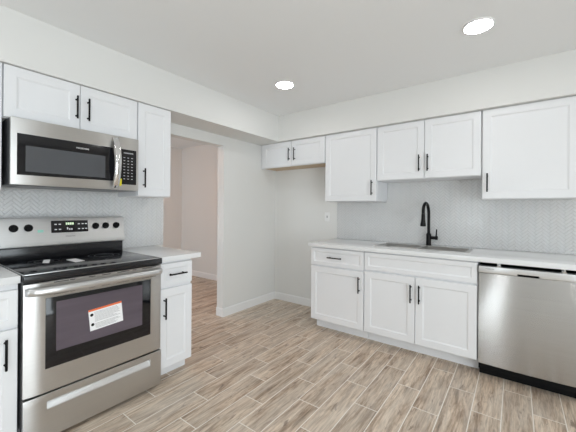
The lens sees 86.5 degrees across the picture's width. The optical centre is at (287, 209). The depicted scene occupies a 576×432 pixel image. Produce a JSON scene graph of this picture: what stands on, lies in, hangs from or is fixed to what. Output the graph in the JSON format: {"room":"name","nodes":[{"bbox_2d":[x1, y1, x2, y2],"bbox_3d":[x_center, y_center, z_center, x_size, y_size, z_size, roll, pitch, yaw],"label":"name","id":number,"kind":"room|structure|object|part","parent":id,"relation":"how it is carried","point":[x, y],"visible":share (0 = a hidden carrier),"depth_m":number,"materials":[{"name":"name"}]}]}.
{"room":"kitchen","nodes":[
{"label":"kitchen","id":0,"kind":"room"},
{"bbox_2d":[1,123,275,307],"bbox_3d":[-2.408,0.027,1.461,0.110,2.440,7.700,0,0,37],"label":"wall","id":1,"kind":"structure","parent":0,"point":[246,191],"depth_m":3.82,"materials":[{"name":"paint"}]},
{"bbox_2d":[0,62,1,189],"bbox_3d":[-1.974,-0.489,1.641,0.362,0.752,0.601,0,0,37],"label":"upper cabinet","id":2,"kind":"object","parent":1,"relation":"attached to","point":[0,62],"visible":1,"depth_m":1.79,"materials":[{"name":"paint"}]},
{"bbox_2d":[2,63,136,139],"bbox_3d":[-1.553,-0.703,2.204,0.362,0.318,0.795,0,0,37],"label":"upper cabinet","id":3,"kind":"object","parent":1,"relation":"attached to","point":[26,94],"visible":0.94,"depth_m":2.04,"materials":[{"name":"paint"}]},
{"bbox_3d":[-1.563,-0.703,1.963,0.020,0.312,0.392,0,0,37],"label":"door","id":4,"kind":"part","parent":3,"relation":"part of","materials":[{"name":"paint"}]},
{"bbox_2d":[1,116,138,191],"bbox_3d":[-1.511,-0.340,2.161,0.467,0.400,0.746,0,0,37],"label":"microwave","id":5,"kind":"object","parent":3,"relation":"attached to","point":[35,154],"visible":1,"depth_m":1.98,"materials":[{"name":"metal"}]},
{"bbox_3d":[-1.418,-0.323,2.001,0.003,0.244,0.543,0,0,37],"label":"door glass","id":6,"kind":"part","parent":5,"relation":"part of","materials":[{"name":"black glass"}]},
{"bbox_3d":[-1.230,-0.335,2.202,0.064,0.362,0.042,0,0,37],"label":"handle","id":7,"kind":"part","parent":5,"relation":"part of","materials":[{"name":"silver metal"}]},
{"bbox_3d":[-1.209,-0.339,2.308,0.029,0.394,0.149,0,0,37],"label":"control panel","id":8,"kind":"part","parent":5,"relation":"part of","materials":[{"name":"silver metal"}]},
{"bbox_3d":[-1.437,-0.696,2.085,0.036,0.155,0.012,0,0,37],"label":"handle","id":9,"kind":"part","parent":3,"relation":"part of","materials":[{"name":"black metal"}]},
{"bbox_3d":[-1.395,-0.693,2.142,0.036,0.155,0.012,0,0,37],"label":"handle","id":10,"kind":"part","parent":3,"relation":"part of","materials":[{"name":"black metal"}]},
{"bbox_3d":[-1.326,-0.701,2.281,0.020,0.312,0.394,0,0,37],"label":"door","id":11,"kind":"part","parent":3,"relation":"part of","materials":[{"name":"paint"}]},
{"bbox_2d":[0,188,163,247],"bbox_3d":[-1.756,0.100,2.236,0.008,0.476,1.824,0,0,37],"label":"tile backsplash","id":12,"kind":"structure","parent":1,"relation":"attached to","point":[142,217],"depth_m":2.48,"materials":[{"name":"tile"}]},
{"bbox_2d":[118,102,170,197],"bbox_3d":[-1.226,-0.482,2.643,0.362,0.754,0.293,0,0,37],"label":"upper cabinet","id":13,"kind":"object","parent":1,"relation":"attached to","point":[153,123],"visible":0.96,"depth_m":2.55,"materials":[{"name":"paint"}]},
{"bbox_3d":[-1.118,-0.482,2.562,0.020,0.746,0.287,0,0,37],"label":"door","id":14,"kind":"part","parent":13,"relation":"part of","materials":[{"name":"paint"}]},
{"bbox_2d":[216,292,274,316],"bbox_3d":[-0.523,1.214,3.987,0.122,0.098,0.956,0,0,37],"label":"baseboard","id":15,"kind":"structure","parent":1,"relation":"attached to","point":[222,312],"depth_m":3.84,"materials":[{"name":"paint"}]},
{"bbox_2d":[163,147,181,248],"bbox_3d":[-4.410,0.014,3.017,0.100,2.440,7.800,0,0,37],"label":"wall","id":16,"kind":"structure","parent":0,"point":[172,206],"depth_m":5.90,"materials":[{"name":"paint"}]},
{"bbox_2d":[181,144,217,274],"bbox_3d":[-1.094,0.039,5.346,2.430,2.440,0.100,0,0,37],"label":"wall","id":17,"kind":"structure","parent":0,"point":[199,163],"depth_m":5.67,"materials":[{"name":"paint"}]},
{"bbox_2d":[192,270,216,280],"bbox_3d":[-1.136,1.210,5.300,2.428,0.098,0.012,0,0,37],"label":"baseboard","id":18,"kind":"structure","parent":17,"relation":"attached to","point":[194,273],"depth_m":5.58,"materials":[{"name":"paint"}]},
{"bbox_2d":[0,0,575,148],"bbox_3d":[-1.298,-1.216,0.671,8.400,0.060,7.950,0,0,37],"label":"ceiling","id":19,"kind":"structure","parent":0,"point":[332,51],"depth_m":2.09,"materials":[{"name":"paint"}]},
{"bbox_2d":[275,81,293,88],"bbox_3d":[-0.031,-1.170,2.878,0.176,0.009,0.176,0,0,37],"label":"recessed light","id":20,"kind":"object","parent":19,"relation":"in","point":[280,84],"visible":1,"depth_m":2.86,"materials":[{"name":"paint"}]},
{"bbox_2d":[0,5,575,145],"bbox_3d":[0.734,-1.009,1.056,5.398,0.323,4.200,0,0,37],"label":"soffit","id":21,"kind":"object","parent":19,"relation":"attached to","point":[29,43],"depth_m":2.55,"materials":[{"name":"paint"}]},
{"bbox_2d":[462,17,494,34],"bbox_3d":[1.208,-1.162,1.943,0.176,0.009,0.176,0,0,37],"label":"recessed light","id":22,"kind":"object","parent":19,"relation":"in","point":[479,25],"visible":1,"depth_m":1.93,"materials":[{"name":"paint"}]},
{"bbox_2d":[61,276,575,431],"bbox_3d":[-1.326,1.279,0.740,8.300,0.050,7.850,0,0,37],"label":"floor","id":23,"kind":"structure","parent":0,"point":[269,366],"depth_m":2.16,"materials":[{"name":"beige tile"}]},
{"bbox_2d":[0,283,17,431],"bbox_3d":[-1.830,0.814,1.535,0.713,0.876,0.596,0,0,37],"label":"base cabinet","id":24,"kind":"object","parent":23,"relation":"on","point":[8,293],"visible":0.97,"depth_m":1.55,"materials":[{"name":"paint"}]},
{"bbox_3d":[-1.411,0.729,1.530,0.036,0.155,0.012,0,0,37],"label":"handle","id":25,"kind":"part","parent":24,"relation":"part of","materials":[{"name":"black metal"}]},
{"bbox_3d":[-1.579,0.505,1.349,0.020,0.184,0.590,0,0,37],"label":"drawer","id":26,"kind":"part","parent":24,"relation":"part of","materials":[{"name":"paint"}]},
{"bbox_2d":[0,266,20,285],"bbox_3d":[-1.834,0.356,1.535,0.704,0.038,0.608,0,0,37],"label":"countertop","id":27,"kind":"structure","parent":24,"relation":"on","point":[7,277],"depth_m":1.55,"materials":[{"name":"white stone"}]},
{"bbox_2d":[0,216,162,431],"bbox_3d":[-1.381,0.657,2.064,0.762,1.196,0.776,0,0,37],"label":"electric range","id":28,"kind":"object","parent":23,"relation":"on","point":[89,329],"visible":0.99,"depth_m":1.86,"materials":[{"name":"metal"}]},
{"bbox_3d":[-1.768,0.125,1.973,0.029,0.049,0.049,0,0,37],"label":"knob","id":29,"kind":"part","parent":28,"relation":"part of","materials":[{"name":"black plastic"}]},
{"bbox_3d":[-1.723,0.125,2.034,0.029,0.049,0.049,0,0,37],"label":"knob","id":30,"kind":"part","parent":28,"relation":"part of","materials":[{"name":"black plastic"}]},
{"bbox_3d":[-1.589,0.124,2.232,0.016,0.084,0.229,0,0,37],"label":"display panel","id":31,"kind":"part","parent":28,"relation":"part of","materials":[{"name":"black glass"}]},
{"bbox_2d":[66,258,84,261],"bbox_3d":[-1.403,0.337,2.025,0.160,0.001,0.060,0,0,37],"label":"leaflet","id":32,"kind":"object","parent":28,"relation":"on","point":[75,259],"visible":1,"depth_m":2.01,"materials":[{"name":"white paper"}]},
{"bbox_2d":[0,251,161,283],"bbox_3d":[-1.404,0.360,2.077,0.707,0.044,0.766,0,0,37],"label":"cooktop","id":33,"kind":"object","parent":28,"relation":"in","point":[31,269],"depth_m":1.92,"materials":[{"name":"black glass"}]},
{"bbox_3d":[-1.148,0.688,1.884,0.058,0.594,0.758,0,0,37],"label":"oven door","id":34,"kind":"part","parent":28,"relation":"part of","materials":[{"name":"silver metal"}]},
{"bbox_3d":[-1.141,1.113,1.876,0.035,0.240,0.758,0,0,37],"label":"storage drawer","id":35,"kind":"part","parent":28,"relation":"part of","materials":[{"name":"silver metal"}]},
{"bbox_3d":[-1.102,0.433,1.851,0.064,0.044,0.750,0,0,37],"label":"handle","id":36,"kind":"part","parent":28,"relation":"part of","materials":[{"name":"silver metal"}]},
{"bbox_2d":[159,258,191,374],"bbox_3d":[-1.104,0.820,2.508,0.713,0.876,0.282,0,0,37],"label":"base cabinet","id":37,"kind":"object","parent":23,"relation":"on","point":[176,276],"visible":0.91,"depth_m":2.32,"materials":[{"name":"paint"}]},
{"bbox_2d":[122,246,200,261],"bbox_3d":[-1.086,0.362,2.537,0.704,0.038,0.346,0,0,37],"label":"countertop","id":38,"kind":"structure","parent":37,"relation":"on","point":[167,254],"depth_m":2.44,"materials":[{"name":"white stone"}]},
{"bbox_3d":[-0.892,0.724,2.224,0.036,0.155,0.012,0,0,37],"label":"handle","id":39,"kind":"part","parent":37,"relation":"part of","materials":[{"name":"black metal"}]},
{"bbox_3d":[-0.852,0.484,2.323,0.020,0.166,0.277,0,0,37],"label":"drawer","id":40,"kind":"part","parent":37,"relation":"part of","materials":[{"name":"paint"}]},
{"bbox_2d":[311,247,368,338],"bbox_3d":[0.652,0.833,3.304,0.591,0.876,0.654,0,0,37],"label":"base cabinet","id":41,"kind":"object","parent":23,"relation":"on","point":[337,275],"visible":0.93,"depth_m":3.07,"materials":[{"name":"paint"}]},
{"bbox_3d":[0.486,0.491,3.079,0.585,0.176,0.020,0,0,37],"label":"drawer","id":42,"kind":"part","parent":41,"relation":"part of","materials":[{"name":"paint"}]},
{"bbox_3d":[0.483,0.872,3.079,0.585,0.558,0.020,0,0,37],"label":"door","id":43,"kind":"part","parent":41,"relation":"part of","materials":[{"name":"paint"}]},
{"bbox_3d":[0.669,0.721,2.906,0.012,0.155,0.036,0,0,37],"label":"handle","id":44,"kind":"part","parent":41,"relation":"part of","materials":[{"name":"black metal"}]},
{"bbox_2d":[364,251,480,368],"bbox_3d":[1.258,0.837,2.851,0.915,0.876,0.654,0,0,37],"label":"base cabinet","id":45,"kind":"object","parent":23,"relation":"on","point":[424,305],"visible":0.91,"depth_m":2.58,"materials":[{"name":"paint"}]},
{"bbox_3d":[0.907,0.869,2.762,0.453,0.570,0.020,0,0,37],"label":"door","id":46,"kind":"part","parent":45,"relation":"part of","materials":[{"name":"paint"}]},
{"bbox_3d":[1.049,0.724,2.623,0.012,0.155,0.036,0,0,37],"label":"handle","id":47,"kind":"part","parent":45,"relation":"part of","materials":[{"name":"black metal"}]},
{"bbox_2d":[308,238,575,270],"bbox_3d":[1.277,0.380,2.848,2.177,0.038,0.644,0,0,37],"label":"countertop","id":48,"kind":"structure","parent":45,"relation":"on","point":[509,257],"depth_m":2.50,"materials":[{"name":"white stone"}]},
{"bbox_2d":[373,242,472,252],"bbox_3d":[1.268,0.466,2.905,0.810,0.215,0.355,0,0,37],"label":"sink","id":49,"kind":"object","parent":48,"relation":"in","point":[398,245],"visible":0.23,"depth_m":2.96,"materials":[{"name":"silver metal"}]},
{"bbox_3d":[1.112,0.466,3.021,0.371,0.213,0.305,0,0,37],"label":"bowl","id":50,"kind":"part","parent":49,"relation":"part of","materials":[{"name":"silver metal"}]},
{"bbox_3d":[1.423,0.468,2.788,0.371,0.213,0.305,0,0,37],"label":"bowl","id":51,"kind":"part","parent":49,"relation":"part of","materials":[{"name":"silver metal"}]},
{"bbox_2d":[420,202,437,245],"bbox_3d":[1.378,0.144,2.987,0.112,0.435,0.218,0,0,42],"label":"faucet","id":52,"kind":"object","parent":48,"relation":"on","point":[429,237],"visible":0.99,"depth_m":3.04,"materials":[{"name":"black metal"}]},
{"bbox_3d":[1.453,0.250,3.035,0.060,0.106,0.038,0,0,37],"label":"lever","id":53,"kind":"part","parent":52,"relation":"part of","materials":[{"name":"black metal"}]},
{"bbox_3d":[1.274,0.871,2.489,0.451,0.570,0.020,0,0,37],"label":"door","id":54,"kind":"part","parent":45,"relation":"part of","materials":[{"name":"paint"}]},
{"bbox_2d":[478,262,575,397],"bbox_3d":[1.869,0.841,2.393,0.597,0.876,0.621,0,0,37],"label":"dishwasher","id":55,"kind":"object","parent":23,"relation":"on","point":[527,315],"visible":0.98,"depth_m":2.15,"materials":[{"name":"silver metal"}]},
{"bbox_3d":[1.721,1.195,2.198,0.597,0.044,0.056,0,0,37],"label":"trim","id":56,"kind":"part","parent":55,"relation":"part of","materials":[{"name":"black plastic"}]},
{"bbox_3d":[1.770,1.228,2.263,0.593,0.100,0.105,0,0,37],"label":"kick plate","id":57,"kind":"part","parent":55,"relation":"part of","materials":[{"name":"black plastic"}]},
{"bbox_2d":[480,262,575,274],"bbox_3d":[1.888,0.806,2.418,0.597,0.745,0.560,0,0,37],"label":"control panel","id":58,"kind":"object","parent":55,"relation":"in","point":[482,263],"depth_m":2.24,"materials":[{"name":"silver plastic"}]},
{"bbox_3d":[1.708,0.472,2.176,0.118,0.012,0.038,0,0,37],"label":"pocket handle","id":59,"kind":"part","parent":55,"relation":"part of","materials":[{"name":"black plastic"}]},
{"bbox_2d":[275,167,574,298],"bbox_3d":[2.018,0.060,2.787,5.400,2.440,0.120,0,0,37],"label":"wall","id":60,"kind":"structure","parent":0,"point":[301,206],"depth_m":4.11,"materials":[{"name":"paint"}]},
{"bbox_2d":[274,291,310,306],"bbox_3d":[0.219,1.219,4.039,1.029,0.098,0.012,0,0,37],"label":"baseboard","id":61,"kind":"structure","parent":60,"relation":"attached to","point":[281,296],"depth_m":4.14,"materials":[{"name":"paint"}]},
{"bbox_2d":[261,136,325,170],"bbox_3d":[0.114,-0.692,3.910,0.988,0.312,0.362,0,0,37],"label":"upper cabinet","id":62,"kind":"object","parent":60,"relation":"attached to","point":[309,152],"visible":0.98,"depth_m":3.77,"materials":[{"name":"paint"}]},
{"bbox_3d":[-0.141,-0.695,3.931,0.466,0.306,0.020,0,0,37],"label":"door","id":63,"kind":"part","parent":62,"relation":"part of","materials":[{"name":"paint"}]},
{"bbox_3d":[0.135,-0.545,3.939,0.953,0.010,0.282,0,0,37],"label":"panel","id":64,"kind":"part","parent":62,"relation":"part of","materials":[{"name":"brown wood"}]},
{"bbox_3d":[0.237,-0.692,3.649,0.470,0.306,0.020,0,0,37],"label":"door","id":65,"kind":"part","parent":62,"relation":"part of","materials":[{"name":"paint"}]},
{"bbox_2d":[325,212,329,220],"bbox_3d":[0.493,0.094,3.844,0.072,0.116,0.008,0,0,37],"label":"light switch","id":66,"kind":"object","parent":60,"relation":"attached to","point":[327,214],"visible":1,"depth_m":3.84,"materials":[{"name":"paint"}]},
{"bbox_2d":[325,127,386,201],"bbox_3d":[0.753,-0.465,3.431,0.603,0.758,0.362,0,0,37],"label":"upper cabinet","id":67,"kind":"object","parent":60,"relation":"attached to","point":[351,157],"visible":0.97,"depth_m":3.30,"materials":[{"name":"paint"}]},
{"bbox_2d":[377,111,481,182],"bbox_3d":[1.362,-0.564,2.978,0.907,0.552,0.362,0,0,37],"label":"upper cabinet","id":68,"kind":"object","parent":60,"relation":"attached to","point":[445,148],"visible":0.98,"depth_m":2.83,"materials":[{"name":"paint"}]},
{"bbox_3d":[1.100,-0.566,3.004,0.448,0.546,0.020,0,0,37],"label":"door","id":69,"kind":"part","parent":68,"relation":"part of","materials":[{"name":"paint"}]},
{"bbox_3d":[1.289,-0.433,2.828,0.012,0.155,0.036,0,0,37],"label":"handle","id":70,"kind":"part","parent":68,"relation":"part of","materials":[{"name":"black metal"}]},
{"bbox_3d":[1.462,-0.564,2.734,0.448,0.546,0.020,0,0,37],"label":"door","id":71,"kind":"part","parent":68,"relation":"part of","materials":[{"name":"paint"}]},
{"bbox_2d":[337,179,575,254],"bbox_3d":[1.476,0.038,3.111,2.173,0.648,0.008,0,0,37],"label":"tile backsplash","id":72,"kind":"structure","parent":60,"relation":"attached to","point":[460,216],"depth_m":2.96,"materials":[{"name":"tile"}]},
{"bbox_2d":[482,96,575,199],"bbox_3d":[1.972,-0.459,2.522,0.608,0.754,0.362,0,0,37],"label":"upper cabinet","id":73,"kind":"object","parent":60,"relation":"attached to","point":[529,149],"visible":1,"depth_m":2.40,"materials":[{"name":"paint"}]},
{"bbox_3d":[1.660,-0.223,2.550,0.012,0.155,0.036,0,0,37],"label":"handle","id":74,"kind":"part","parent":73,"relation":"part of","materials":[{"name":"black metal"}]}
]}

